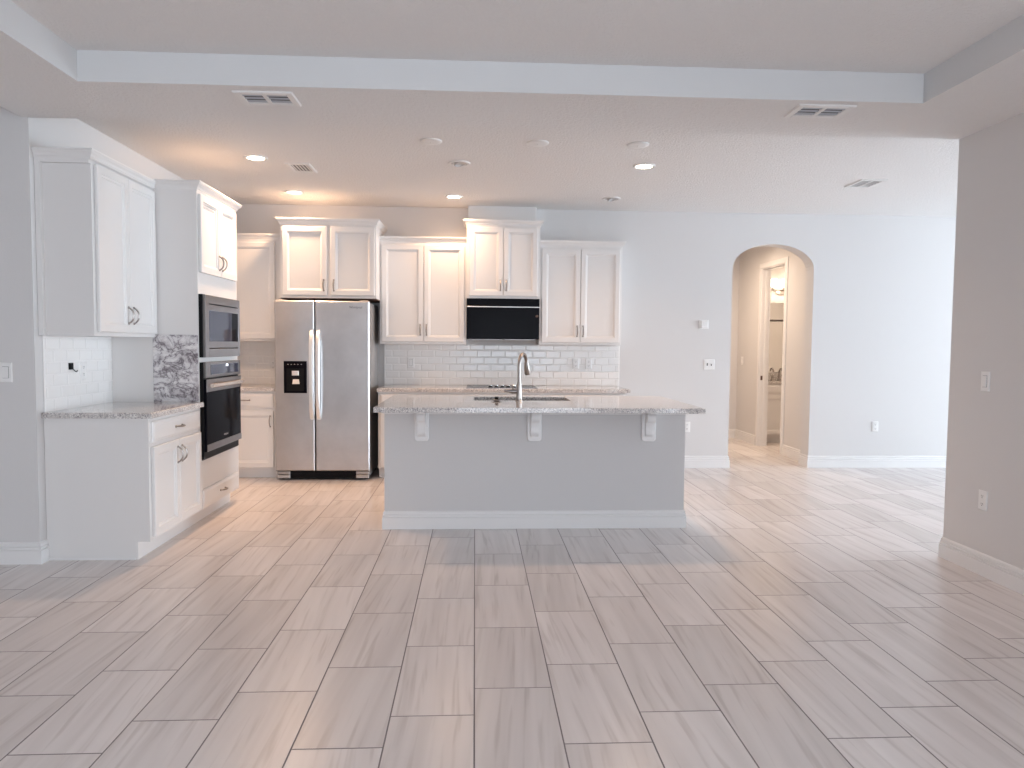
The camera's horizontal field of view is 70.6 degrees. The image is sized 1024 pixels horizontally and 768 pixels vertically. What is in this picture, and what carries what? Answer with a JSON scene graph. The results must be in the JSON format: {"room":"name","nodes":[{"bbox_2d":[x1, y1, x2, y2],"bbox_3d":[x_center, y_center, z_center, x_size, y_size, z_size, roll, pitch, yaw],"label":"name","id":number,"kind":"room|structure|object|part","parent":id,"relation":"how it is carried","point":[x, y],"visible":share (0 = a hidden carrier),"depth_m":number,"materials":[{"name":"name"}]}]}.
{"room":"open-plan kitchen","nodes":[
{"label":"open-plan kitchen","id":0,"kind":"room"},
{"bbox_2d":[0,107,18,541],"bbox_3d":[-4.001,-0.325,4.321,2.048,2.820,0.120,0,3,-3],"label":"wall","id":1,"kind":"structure","parent":0,"point":[9,509],"depth_m":4.33,"materials":[{"name":"white paint"}]},
{"bbox_2d":[0,362,12,381],"bbox_3d":[-3.025,-0.070,4.318,0.072,0.118,0.012,0,3,-3],"label":"light switch","id":2,"kind":"object","parent":1,"relation":"attached to","point":[6,374],"visible":1,"depth_m":4.32,"materials":[{"name":"white plastic"}]},
{"bbox_2d":[0,539,49,564],"bbox_3d":[-3.867,1.019,4.367,2.034,0.133,0.084,0,3,-3],"label":"baseboard","id":3,"kind":"structure","parent":1,"relation":"attached to","point":[11,553],"depth_m":4.37,"materials":[{"name":"white paint"}]},
{"bbox_2d":[7,110,183,541],"bbox_3d":[-3.003,-0.409,6.027,0.120,2.820,3.430,0,3,-3],"label":"wall","id":4,"kind":"structure","parent":0,"point":[24,133],"depth_m":4.34,"materials":[{"name":"white paint"}]},
{"bbox_2d":[42,336,112,411],"bbox_3d":[-2.877,-0.083,4.824,0.008,0.467,0.832,0,3,-3],"label":"tile backsplash","id":5,"kind":"structure","parent":4,"relation":"attached to","point":[63,387],"depth_m":4.75,"materials":[{"name":"white tile"}]},
{"bbox_2d":[68,363,77,371],"bbox_3d":[-2.858,-0.107,4.717,0.019,0.063,0.094,0,3,-3],"label":"plug adapter","id":6,"kind":"object","parent":5,"relation":"attached to","point":[70,365],"visible":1,"depth_m":4.67,"materials":[{"name":"black plastic"}]},
{"bbox_2d":[79,362,85,379],"bbox_3d":[-2.869,-0.088,4.838,0.009,0.116,0.072,0,3,-3],"label":"electrical outlet","id":7,"kind":"object","parent":5,"relation":"attached to","point":[82,364],"visible":1,"depth_m":4.82,"materials":[{"name":"white plastic"}]},
{"bbox_2d":[31,147,156,336],"bbox_3d":[-2.684,-0.871,4.761,0.378,1.115,0.892,0,3,-3],"label":"upper cabinet","id":8,"kind":"object","parent":4,"relation":"attached to","point":[95,213],"visible":1,"depth_m":4.40,"materials":[{"name":"white paint"}]},
{"bbox_3d":[-2.695,-0.827,4.355,0.315,1.070,0.030,0,3,-3],"label":"trim","id":9,"kind":"part","parent":8,"relation":"part of","materials":[{"name":"white paint"}]},
{"bbox_3d":[-2.694,-1.399,4.731,0.350,0.058,0.892,0,3,-3],"label":"crown moulding","id":10,"kind":"part","parent":8,"relation":"part of","materials":[{"name":"white paint"}]},
{"bbox_3d":[-2.537,-0.837,4.601,0.020,1.015,0.395,0,3,-3],"label":"door","id":11,"kind":"part","parent":8,"relation":"part of","materials":[{"name":"white paint"}]},
{"bbox_3d":[-2.518,-0.453,4.785,0.040,0.121,0.016,0,3,-3],"label":"handle","id":12,"kind":"part","parent":8,"relation":"part of","materials":[{"name":"silver metal"}]},
{"bbox_3d":[-2.522,-0.457,4.859,0.040,0.121,0.016,0,3,-3],"label":"handle","id":13,"kind":"part","parent":8,"relation":"part of","materials":[{"name":"silver metal"}]},
{"bbox_3d":[-2.557,-0.858,4.999,0.020,1.015,0.396,0,3,-3],"label":"door","id":14,"kind":"part","parent":8,"relation":"part of","materials":[{"name":"white paint"}]},
{"bbox_2d":[0,438,1023,767],"bbox_3d":[4.020,1.258,3.482,18.000,0.120,15.000,0,3,-3],"label":"floor","id":15,"kind":"structure","parent":0,"point":[799,616],"depth_m":3.31,"materials":[{"name":"grey tile"}]},
{"bbox_2d":[44,408,201,559],"bbox_3d":[-2.545,0.627,4.874,0.683,0.882,0.843,0,3,-3],"label":"base cabinet","id":16,"kind":"object","parent":15,"relation":"on","point":[117,489],"visible":0.98,"depth_m":4.47,"materials":[{"name":"white paint"}]},
{"bbox_2d":[41,402,203,418],"bbox_3d":[-2.556,0.170,4.839,0.652,0.035,0.862,0,3,-3],"label":"countertop","id":17,"kind":"structure","parent":16,"relation":"on","point":[109,410],"depth_m":4.59,"materials":[{"name":"stone"}]},
{"bbox_3d":[-2.244,0.663,4.697,0.020,0.565,0.385,0,3,-3],"label":"door","id":18,"kind":"part","parent":16,"relation":"part of","materials":[{"name":"white paint"}]},
{"bbox_3d":[-2.254,0.279,4.871,0.020,0.133,0.775,0,3,-3],"label":"drawer","id":19,"kind":"part","parent":16,"relation":"part of","materials":[{"name":"white paint"}]},
{"bbox_3d":[-2.221,0.472,4.848,0.040,0.121,0.016,0,3,-3],"label":"handle","id":20,"kind":"part","parent":16,"relation":"part of","materials":[{"name":"silver metal"}]},
{"bbox_3d":[-2.224,0.468,4.918,0.040,0.121,0.016,0,3,-3],"label":"handle","id":21,"kind":"part","parent":16,"relation":"part of","materials":[{"name":"silver metal"}]},
{"bbox_3d":[-2.264,0.642,5.086,0.020,0.565,0.385,0,3,-3],"label":"door","id":22,"kind":"part","parent":16,"relation":"part of","materials":[{"name":"white paint"}]},
{"bbox_2d":[112,179,241,525],"bbox_3d":[-2.582,-0.231,5.678,0.683,2.508,0.937,0,3,-3],"label":"tall cabinet","id":23,"kind":"object","parent":15,"relation":"on","point":[195,223],"depth_m":5.25,"materials":[{"name":"white paint"}]},
{"bbox_3d":[-2.445,-0.114,5.256,0.318,0.488,0.009,0,3,-3],"label":"marble panel","id":24,"kind":"part","parent":23,"relation":"part of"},
{"bbox_3d":[-2.583,-1.450,5.612,0.660,0.066,0.937,0,3,-3],"label":"crown moulding","id":25,"kind":"part","parent":23,"relation":"part of","materials":[{"name":"white paint"}]},
{"bbox_3d":[-2.273,-1.105,5.438,0.020,0.565,0.397,0,3,-3],"label":"door","id":26,"kind":"part","parent":23,"relation":"part of","materials":[{"name":"white paint"}]},
{"bbox_3d":[-2.313,-0.259,5.691,0.020,2.343,0.857,0,3,-3],"label":"frame","id":27,"kind":"part","parent":23,"relation":"part of","materials":[{"name":"white paint"}]},
{"bbox_2d":[198,294,239,357],"bbox_3d":[-2.523,-0.447,5.646,0.535,0.462,0.794,0,3,-3],"label":"microwave","id":28,"kind":"object","parent":23,"relation":"in","point":[219,317],"visible":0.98,"depth_m":5.54,"materials":[{"name":"silver metal"}]},
{"bbox_3d":[-2.267,-0.446,5.678,0.017,0.323,0.658,0,3,-3],"label":"door","id":29,"kind":"part","parent":28,"relation":"part of","materials":[{"name":"glass"}]},
{"bbox_3d":[-2.270,-0.462,5.924,0.002,0.228,0.145,0,3,-3],"label":"control panel","id":30,"kind":"part","parent":28,"relation":"part of","materials":[{"name":"black glass"}]},
{"bbox_3d":[-2.301,0.831,5.727,0.020,0.137,0.804,0,3,-3],"label":"drawer","id":31,"kind":"part","parent":23,"relation":"part of","materials":[{"name":"white paint"}]},
{"bbox_2d":[199,360,243,460],"bbox_3d":[-2.532,0.180,5.680,0.646,0.724,0.794,0,3,-3],"label":"wall oven","id":32,"kind":"object","parent":23,"relation":"in","point":[220,381],"visible":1,"depth_m":5.57,"materials":[{"name":"black glass"}]},
{"bbox_3d":[-2.268,-0.122,5.676,0.019,0.116,0.772,0,3,-3],"label":"control panel","id":33,"kind":"part","parent":32,"relation":"part of","materials":[{"name":"metal"}]},
{"bbox_3d":[-2.271,0.214,5.694,0.019,0.533,0.772,0,3,-3],"label":"door","id":34,"kind":"part","parent":32,"relation":"part of","materials":[{"name":"black glass"}]},
{"bbox_3d":[-2.233,-0.006,5.681,0.050,0.033,0.698,0,3,-3],"label":"handle","id":35,"kind":"part","parent":32,"relation":"part of","materials":[{"name":"silver metal"}]},
{"bbox_3d":[-2.252,-0.937,5.615,0.040,0.121,0.016,0,3,-3],"label":"handle","id":36,"kind":"part","parent":23,"relation":"part of","materials":[{"name":"silver metal"}]},
{"bbox_3d":[-2.293,-1.126,5.832,0.020,0.565,0.383,0,3,-3],"label":"door","id":37,"kind":"part","parent":23,"relation":"part of","materials":[{"name":"white paint"}]},
{"bbox_2d":[238,391,277,476],"bbox_3d":[-2.688,0.490,7.463,0.662,0.875,0.691,0,3,-3],"label":"base cabinet","id":38,"kind":"object","parent":15,"relation":"on","point":[257,444],"visible":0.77,"depth_m":7.18,"materials":[{"name":"white paint"}]},
{"bbox_3d":[-2.611,0.546,7.174,0.487,0.565,0.020,0,3,-3],"label":"door","id":39,"kind":"part","parent":38,"relation":"part of","materials":[{"name":"white paint"}]},
{"bbox_2d":[240,384,274,390],"bbox_3d":[-2.678,0.035,7.455,0.675,0.035,0.658,0,3,-3],"label":"countertop","id":40,"kind":"structure","parent":38,"relation":"on","point":[244,387],"depth_m":7.15,"materials":[{"name":"stone"}]},
{"bbox_3d":[-2.608,0.163,7.156,0.487,0.138,0.020,0,3,-3],"label":"drawer","id":41,"kind":"part","parent":38,"relation":"part of","materials":[{"name":"white paint"}]},
{"bbox_2d":[274,299,377,478],"bbox_3d":[-1.875,0.049,7.402,0.915,1.775,0.772,0,3,-3],"label":"refrigerator","id":42,"kind":"object","parent":15,"relation":"on","point":[326,352],"visible":1,"depth_m":7.08,"materials":[{"name":"grey metal"}]},
{"bbox_3d":[-2.125,0.021,7.093,0.383,1.671,0.060,0,3,-3],"label":"freezer door","id":43,"kind":"part","parent":42,"relation":"part of","materials":[{"name":"metal"}]},
{"bbox_3d":[-1.954,-0.090,7.038,0.040,0.880,0.070,0,3,-3],"label":"handle","id":44,"kind":"part","parent":42,"relation":"part of","materials":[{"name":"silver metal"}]},
{"bbox_3d":[-1.890,-0.089,7.042,0.040,0.880,0.070,0,3,-3],"label":"handle","id":45,"kind":"part","parent":42,"relation":"part of","materials":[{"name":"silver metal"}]},
{"bbox_3d":[-1.664,0.023,7.116,0.524,1.671,0.060,0,3,-3],"label":"fridge door","id":46,"kind":"part","parent":42,"relation":"part of","materials":[{"name":"metal"}]},
{"bbox_2d":[378,392,465,476],"bbox_3d":[-0.920,0.499,7.553,0.872,0.875,0.691,0,3,-3],"label":"base cabinet","id":47,"kind":"object","parent":15,"relation":"on","point":[382,396],"visible":0.02,"depth_m":7.24,"materials":[{"name":"white paint"}]},
{"bbox_3d":[-1.113,0.552,7.250,0.411,0.570,0.020,0,3,-3],"label":"door","id":48,"kind":"part","parent":47,"relation":"part of","materials":[{"name":"white paint"}]},
{"bbox_3d":[-0.902,0.172,7.244,0.828,0.138,0.020,0,3,-3],"label":"drawer","id":49,"kind":"part","parent":47,"relation":"part of","materials":[{"name":"white paint"}]},
{"bbox_2d":[466,392,540,395],"bbox_3d":[-0.104,0.504,7.595,0.760,0.875,0.691,0,3,-3],"label":"base cabinet","id":50,"kind":"object","parent":15,"relation":"on","point":[467,393],"visible":0.02,"depth_m":7.29,"materials":[{"name":"white paint"}]},
{"bbox_2d":[382,413,686,528],"bbox_3d":[0.159,0.602,5.675,2.263,0.890,0.929,0,3,-3],"label":"kitchen island","id":51,"kind":"object","parent":15,"relation":"on","point":[442,470],"visible":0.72,"depth_m":5.32,"materials":[{"name":"grey paint"}]},
{"bbox_3d":[0.170,0.996,5.405,2.247,0.133,0.156,0,3,-3],"label":"baseboard","id":52,"kind":"part","parent":51,"relation":"part of","materials":[{"name":"white paint"}]},
{"bbox_3d":[0.177,0.198,5.355,2.263,0.045,0.159,0,3,-3],"label":"moulding","id":53,"kind":"part","parent":51,"relation":"part of","materials":[{"name":"white paint"}]},
{"bbox_2d":[373,395,705,413],"bbox_3d":[0.170,0.148,5.509,2.265,0.035,1.205,0,3,-3],"label":"island countertop","id":54,"kind":"structure","parent":51,"relation":"on","point":[395,403],"depth_m":5.18,"materials":[{"name":"stone"}]},
{"bbox_2d":[504,352,529,400],"bbox_3d":[0.069,-0.058,5.539,0.110,0.371,0.288,3,4,39],"label":"kitchen faucet","id":55,"kind":"object","parent":54,"relation":"on","point":[518,391],"visible":1,"depth_m":5.47,"materials":[{"name":"silver metal"}]},
{"bbox_3d":[-0.012,0.046,5.481,0.096,0.056,0.037,0,3,-3],"label":"lever","id":56,"kind":"part","parent":55,"relation":"part of","materials":[{"name":"metal"}]},
{"bbox_3d":[0.084,-0.132,5.551,0.026,0.223,0.188,2,3,21],"label":"spout","id":57,"kind":"part","parent":55,"relation":"part of","materials":[{"name":"silver metal"}]},
{"bbox_2d":[541,393,625,395],"bbox_3d":[0.708,0.508,7.637,0.867,0.875,0.691,0,3,-3],"label":"base cabinet","id":58,"kind":"object","parent":15,"relation":"on","point":[542,394],"visible":0.02,"depth_m":7.33,"materials":[{"name":"white paint"}]},
{"bbox_2d":[377,385,630,392],"bbox_3d":[-0.089,0.049,7.588,2.550,0.035,0.658,0,3,-3],"label":"countertop","id":59,"kind":"structure","parent":58,"relation":"on","point":[385,388],"depth_m":7.30,"materials":[{"name":"stone"}]},
{"bbox_2d":[467,385,537,388],"bbox_3d":[-0.114,0.014,7.583,0.728,0.034,0.525,0,3,-3],"label":"cooktop","id":60,"kind":"object","parent":59,"relation":"in","point":[468,386],"visible":0.96,"depth_m":7.39,"materials":[{"name":"black metal"}]},
{"bbox_3d":[0.726,0.181,7.327,0.823,0.138,0.020,0,3,-3],"label":"drawer","id":61,"kind":"part","parent":58,"relation":"part of","materials":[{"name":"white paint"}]},
{"bbox_2d":[767,373,781,441],"bbox_3d":[4.122,0.336,10.472,1.310,0.970,0.566,0,3,-3],"label":"bathroom vanity","id":62,"kind":"object","parent":15,"relation":"on","point":[774,386],"visible":0.02,"depth_m":10.19,"materials":[{"name":"white paint"}]},
{"bbox_3d":[3.816,0.434,10.188,0.610,0.560,0.020,0,3,-3],"label":"door","id":63,"kind":"part","parent":62,"relation":"part of","materials":[{"name":"white paint"}]},
{"bbox_3d":[3.818,0.071,10.171,0.610,0.115,0.020,0,3,-3],"label":"drawer","id":64,"kind":"part","parent":62,"relation":"part of","materials":[{"name":"white paint"}]},
{"bbox_2d":[769,368,781,379],"bbox_3d":[3.925,-0.145,10.567,0.306,0.175,0.160,0,3,-3],"label":"vanity faucet","id":65,"kind":"object","parent":62,"relation":"on","point":[780,369],"visible":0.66,"depth_m":10.61,"materials":[{"name":"silver metal"}]},
{"bbox_2d":[0,0,1023,138],"bbox_3d":[0.185,-1.397,0.096,5.705,0.155,8.625,0,3,-3],"label":"ceiling","id":66,"kind":"structure","parent":0,"point":[980,87],"depth_m":3.83,"materials":[{"name":"white paint"}]},
{"bbox_2d":[232,90,301,106],"bbox_3d":[-1.312,-1.531,3.881,0.310,0.010,0.210,0,3,-3],"label":"ceiling vent","id":67,"kind":"object","parent":66,"relation":"in","point":[257,98],"visible":1,"depth_m":3.87,"materials":[{"name":"white metal"}]},
{"bbox_2d":[783,104,856,118],"bbox_3d":[1.708,-1.514,4.016,0.317,0.010,0.210,0,3,-3],"label":"ceiling vent","id":68,"kind":"object","parent":66,"relation":"in","point":[828,111],"visible":1,"depth_m":4.01,"materials":[{"name":"white metal"}]},
{"bbox_2d":[10,0,1023,216],"bbox_3d":[4.110,-1.615,2.027,18.000,0.165,12.400,0,3,-3],"label":"ceiling","id":69,"kind":"structure","parent":0,"point":[355,165],"depth_m":4.96,"materials":[{"name":"white paint"}]},
{"bbox_2d":[244,154,267,160],"bbox_3d":[-2.032,-1.792,5.735,0.183,0.011,0.183,0,3,-3],"label":"recessed light","id":70,"kind":"object","parent":69,"relation":"in","point":[251,157],"visible":1,"depth_m":5.71,"materials":[{"name":"white metal"}]},
{"bbox_2d":[284,190,303,194],"bbox_3d":[-2.117,-1.863,7.031,0.183,0.011,0.183,0,3,-3],"label":"recessed light","id":71,"kind":"object","parent":69,"relation":"in","point":[293,192],"visible":1,"depth_m":7.01,"materials":[{"name":"white metal"}]},
{"bbox_2d":[285,163,316,172],"bbox_3d":[-1.763,-1.807,6.049,0.200,0.010,0.300,0,3,-3],"label":"ceiling vent","id":72,"kind":"object","parent":69,"relation":"in","point":[295,167],"visible":1,"depth_m":6.04,"materials":[{"name":"white metal"}]},
{"bbox_2d":[445,194,462,198],"bbox_3d":[-0.577,-1.858,7.180,0.183,0.011,0.183,0,3,-3],"label":"recessed light","id":73,"kind":"object","parent":69,"relation":"in","point":[452,196],"visible":1,"depth_m":7.15,"materials":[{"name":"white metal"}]},
{"bbox_2d":[448,160,469,166],"bbox_3d":[-0.429,-1.796,5.857,0.183,0.067,0.183,0,3,-3],"label":"recessed light","id":74,"kind":"object","parent":69,"relation":"in","point":[457,163],"visible":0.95,"depth_m":5.84,"materials":[{"name":"white metal"}]},
{"bbox_2d":[602,197,620,201],"bbox_3d":[0.993,-1.858,7.220,0.183,0.067,0.183,0,3,-3],"label":"recessed light","id":75,"kind":"object","parent":69,"relation":"in","point":[609,199],"visible":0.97,"depth_m":7.20,"materials":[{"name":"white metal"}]},
{"bbox_2d":[633,163,655,169],"bbox_3d":[1.078,-1.776,5.905,0.183,0.011,0.183,0,3,-3],"label":"recessed light","id":76,"kind":"object","parent":69,"relation":"in","point":[642,166],"visible":1,"depth_m":5.88,"materials":[{"name":"white metal"}]},
{"bbox_2d":[844,179,887,187],"bbox_3d":[3.156,-1.789,6.451,0.235,0.010,0.300,0,3,-3],"label":"ceiling vent","id":77,"kind":"object","parent":69,"relation":"in","point":[862,183],"visible":1,"depth_m":6.44,"materials":[{"name":"white metal"}]},
{"bbox_2d":[236,204,955,467],"bbox_3d":[4.792,-0.465,8.241,15.890,2.820,0.200,0,3,-3],"label":"wall","id":78,"kind":"structure","parent":0,"point":[879,289],"depth_m":8.04,"materials":[{"name":"white paint"}]},
{"bbox_2d":[237,341,274,383],"bbox_3d":[-2.690,-0.230,7.766,0.680,0.460,0.008,0,3,-3],"label":"tile backsplash","id":79,"kind":"structure","parent":78,"relation":"attached to","point":[255,357],"depth_m":7.76,"materials":[{"name":"white tile"}]},
{"bbox_2d":[270,360,274,370],"bbox_3d":[-2.565,-0.202,7.766,0.072,0.116,0.009,0,3,-3],"label":"electrical outlet","id":80,"kind":"object","parent":79,"relation":"attached to","point":[272,362],"visible":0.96,"depth_m":7.76,"materials":[{"name":"white plastic"}]},
{"bbox_2d":[236,233,284,340],"bbox_3d":[-2.692,-0.995,7.544,0.645,1.092,0.368,0,3,-3],"label":"upper cabinet","id":81,"kind":"object","parent":78,"relation":"attached to","point":[258,254],"visible":0.46,"depth_m":7.38,"materials":[{"name":"white paint"}]},
{"bbox_3d":[-2.679,-1.500,7.348,0.645,0.062,0.030,0,3,-3],"label":"crown moulding","id":82,"kind":"part","parent":81,"relation":"part of","materials":[{"name":"white paint"}]},
{"bbox_2d":[275,217,386,302],"bbox_3d":[-1.831,-1.254,7.422,1.004,0.791,0.671,0,3,-3],"label":"upper cabinet","id":83,"kind":"object","parent":78,"relation":"attached to","point":[322,259],"visible":1,"depth_m":7.14,"materials":[{"name":"white paint"}]},
{"bbox_3d":[-2.044,-1.214,7.127,0.435,0.675,0.020,0,3,-3],"label":"door","id":84,"kind":"part","parent":83,"relation":"part of","materials":[{"name":"white paint"}]},
{"bbox_3d":[-1.829,-1.615,7.418,1.004,0.068,0.640,0,3,-3],"label":"crown moulding","id":85,"kind":"part","parent":83,"relation":"part of","materials":[{"name":"white paint"}]},
{"bbox_3d":[-1.576,-1.212,7.151,0.432,0.675,0.020,0,3,-3],"label":"door","id":86,"kind":"part","parent":83,"relation":"part of","materials":[{"name":"white paint"}]},
{"bbox_2d":[379,236,466,343],"bbox_3d":[-0.925,-0.973,7.619,0.893,1.102,0.401,0,3,-3],"label":"upper cabinet","id":87,"kind":"object","parent":78,"relation":"attached to","point":[423,280],"visible":1,"depth_m":7.47,"materials":[{"name":"white paint"}]},
{"bbox_3d":[-1.130,-0.936,7.459,0.428,0.995,0.020,0,3,-3],"label":"door","id":88,"kind":"part","parent":87,"relation":"part of","materials":[{"name":"white paint"}]},
{"bbox_3d":[-0.913,-1.487,7.439,0.893,0.055,0.030,0,3,-3],"label":"crown moulding","id":89,"kind":"part","parent":87,"relation":"part of","materials":[{"name":"white paint"}]},
{"bbox_3d":[-0.701,-0.934,7.481,0.419,0.995,0.020,0,3,-3],"label":"door","id":90,"kind":"part","parent":87,"relation":"part of","materials":[{"name":"white paint"}]},
{"bbox_2d":[384,344,619,385],"bbox_3d":[-0.101,-0.207,7.900,2.575,0.442,0.008,0,3,-3],"label":"tile backsplash","id":91,"kind":"structure","parent":78,"relation":"attached to","point":[434,364],"depth_m":7.89,"materials":[{"name":"white tile"}]},
{"bbox_2d":[408,357,413,367],"bbox_3d":[-1.097,-0.233,7.838,0.072,0.118,0.012,0,3,-3],"label":"light switch","id":92,"kind":"object","parent":91,"relation":"attached to","point":[410,359],"visible":1,"depth_m":7.83,"materials":[{"name":"white plastic"}]},
{"bbox_2d":[572,358,578,368],"bbox_3d":[0.699,-0.223,7.931,0.072,0.116,0.009,0,3,-3],"label":"electrical outlet","id":93,"kind":"object","parent":91,"relation":"attached to","point":[575,361],"visible":1,"depth_m":7.93,"materials":[{"name":"white plastic"}]},
{"bbox_2d":[585,358,591,368],"bbox_3d":[0.842,-0.223,7.939,0.072,0.116,0.009,0,3,-3],"label":"electrical outlet","id":94,"kind":"object","parent":91,"relation":"attached to","point":[588,361],"visible":1,"depth_m":7.94,"materials":[{"name":"white plastic"}]},
{"bbox_2d":[467,298,539,339],"bbox_3d":[-0.102,-0.681,7.670,0.752,0.425,0.390,0,3,-3],"label":"microwave","id":95,"kind":"object","parent":78,"relation":"attached to","point":[487,318],"visible":1,"depth_m":7.48,"materials":[{"name":"black glass"}]},
{"bbox_3d":[-0.091,-0.844,7.475,0.752,0.076,0.006,0,3,-3],"label":"control panel","id":96,"kind":"part","parent":95,"relation":"part of","materials":[{"name":"black ceramic"}]},
{"bbox_2d":[463,206,543,298],"bbox_3d":[-0.095,-1.387,7.618,0.830,0.990,0.441,0,3,-3],"label":"upper cabinet","id":97,"kind":"object","parent":78,"relation":"attached to","point":[503,242],"visible":1,"depth_m":7.46,"materials":[{"name":"white paint"}]},
{"bbox_3d":[-0.266,-1.260,7.446,0.349,0.700,0.020,0,3,-3],"label":"door","id":98,"kind":"part","parent":97,"relation":"part of","materials":[{"name":"white paint"}]},
{"bbox_3d":[-0.094,-1.668,7.617,0.830,0.060,0.414,0,3,-3],"label":"crown moulding","id":99,"kind":"part","parent":97,"relation":"part of","materials":[{"name":"white paint"}]},
{"bbox_3d":[0.089,-1.258,7.464,0.350,0.700,0.020,0,3,-3],"label":"door","id":100,"kind":"part","parent":97,"relation":"part of","materials":[{"name":"white paint"}]},
{"bbox_2d":[536,240,626,344],"bbox_3d":[0.730,-0.959,7.704,0.901,1.082,0.401,0,3,-3],"label":"upper cabinet","id":101,"kind":"object","parent":78,"relation":"attached to","point":[580,303],"visible":0.99,"depth_m":7.55,"materials":[{"name":"white paint"}]},
{"bbox_3d":[0.510,-0.920,7.544,0.403,0.970,0.020,0,3,-3],"label":"door","id":102,"kind":"part","parent":101,"relation":"part of","materials":[{"name":"white paint"}]},
{"bbox_3d":[0.733,-1.469,7.691,0.901,0.062,0.372,0,3,-3],"label":"crown moulding","id":103,"kind":"part","parent":101,"relation":"part of","materials":[{"name":"white paint"}]},
{"bbox_3d":[0.923,-0.918,7.565,0.411,0.970,0.020,0,3,-3],"label":"door","id":104,"kind":"part","parent":101,"relation":"part of","materials":[{"name":"white paint"}]},
{"bbox_2d":[685,422,689,431],"bbox_3d":[1.946,0.478,8.043,0.072,0.116,0.009,0,3,-3],"label":"electrical outlet","id":105,"kind":"object","parent":78,"relation":"attached to","point":[687,424],"visible":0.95,"depth_m":8.04,"materials":[{"name":"white plastic"}]},
{"bbox_2d":[699,320,708,328],"bbox_3d":[2.123,-0.658,7.981,0.102,0.100,0.026,0,3,-3],"label":"thermostat","id":106,"kind":"object","parent":78,"relation":"attached to","point":[703,324],"visible":1,"depth_m":7.97,"materials":[{"name":"white plastic"}]},
{"bbox_2d":[684,456,729,467],"bbox_3d":[1.784,0.860,8.160,1.288,0.133,0.232,0,3,-3],"label":"baseboard","id":107,"kind":"structure","parent":78,"relation":"attached to","point":[690,461],"depth_m":8.07,"materials":[{"name":"white paint"}]},
{"bbox_2d":[704,359,714,369],"bbox_3d":[2.187,-0.215,8.012,0.118,0.116,0.019,0,3,-3],"label":"light switch","id":108,"kind":"object","parent":78,"relation":"attached to","point":[708,363],"visible":1,"depth_m":8.02,"materials":[{"name":"white plastic"}]},
{"bbox_2d":[782,444,945,467],"bbox_3d":[7.921,0.874,8.832,9.264,0.133,0.946,0,3,-3],"label":"baseboard","id":109,"kind":"structure","parent":78,"relation":"attached to","point":[803,460],"depth_m":8.17,"materials":[{"name":"white paint"}]},
{"bbox_2d":[872,421,877,431],"bbox_3d":[4.096,0.480,8.153,0.072,0.116,0.009,0,3,-3],"label":"electrical outlet","id":110,"kind":"object","parent":78,"relation":"attached to","point":[874,423],"visible":1,"depth_m":8.15,"materials":[{"name":"white plastic"}]},
{"bbox_2d":[729,255,784,428],"bbox_3d":[3.682,-0.600,10.760,4.350,2.800,0.150,0,3,-3],"label":"wall","id":111,"kind":"structure","parent":0,"point":[778,273],"depth_m":10.66,"materials":[{"name":"white paint"}]},
{"bbox_2d":[768,373,781,379],"bbox_3d":[4.112,-0.114,10.722,1.310,0.100,0.018,0,3,-3],"label":"backsplash","id":112,"kind":"structure","parent":111,"relation":"attached to","point":[775,375],"depth_m":10.70,"materials":[{"name":"stone"}]},
{"bbox_2d":[768,303,783,371],"bbox_3d":[4.096,-0.686,10.698,1.230,1.025,0.006,0,3,-3],"label":"wall mirror","id":113,"kind":"object","parent":111,"relation":"attached to","point":[776,309],"visible":0.02,"depth_m":10.69,"materials":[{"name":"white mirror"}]},
{"bbox_2d":[771,279,784,294],"bbox_3d":[3.986,-1.422,10.579,0.464,0.227,0.152,0,3,-3],"label":"vanity light","id":114,"kind":"object","parent":111,"relation":"attached to","point":[774,282],"visible":0.43,"depth_m":10.54,"materials":[{"name":"glass"}]},
{"bbox_3d":[3.817,-1.475,10.553,0.124,0.122,0.124,0,3,-3],"label":"lamp shade","id":115,"kind":"part","parent":114,"relation":"part of","materials":[{"name":"white"}]},
{"bbox_2d":[736,247,805,449],"bbox_3d":[3.452,-0.532,9.473,0.120,2.800,2.400,0,3,-3],"label":"wall","id":116,"kind":"structure","parent":0,"point":[751,259],"depth_m":9.80,"materials":[{"name":"white paint"}]},
{"bbox_2d":[728,429,754,444],"bbox_3d":[2.472,0.793,9.505,1.820,0.133,2.380,0,3,-3],"label":"baseboard","id":117,"kind":"structure","parent":116,"relation":"attached to","point":[733,433],"depth_m":10.43,"materials":[{"name":"white paint"}]},
{"bbox_2d":[755,256,788,454],"bbox_3d":[3.443,-0.368,9.459,0.141,2.473,0.891,0,3,-3],"label":"door frame","id":118,"kind":"structure","parent":116,"relation":"in","point":[765,268],"depth_m":9.80,"materials":[{"name":"white paint"}]},
{"bbox_2d":[943,112,1023,569],"bbox_3d":[3.093,-0.051,0.318,0.140,2.820,8.625,0,3,-3],"label":"wall","id":119,"kind":"structure","parent":0,"point":[985,431],"depth_m":4.28,"materials":[{"name":"white paint"}]},
{"bbox_2d":[938,537,1023,594],"bbox_3d":[3.080,1.289,0.423,0.172,0.133,8.591,0,3,-3],"label":"baseboard","id":120,"kind":"structure","parent":119,"relation":"attached to","point":[1007,575],"depth_m":4.29,"materials":[{"name":"white paint"}]},
{"bbox_2d":[978,489,987,510],"bbox_3d":[2.809,0.694,4.316,0.009,0.116,0.072,0,3,-3],"label":"electrical outlet","id":121,"kind":"object","parent":119,"relation":"attached to","point":[983,495],"visible":1,"depth_m":4.31,"materials":[{"name":"white plastic"}]},
{"bbox_2d":[981,371,990,391],"bbox_3d":[2.812,-0.016,4.299,0.012,0.118,0.072,0,3,-3],"label":"light switch","id":122,"kind":"object","parent":119,"relation":"attached to","point":[985,375],"visible":1,"depth_m":4.29,"materials":[{"name":"white plastic"}]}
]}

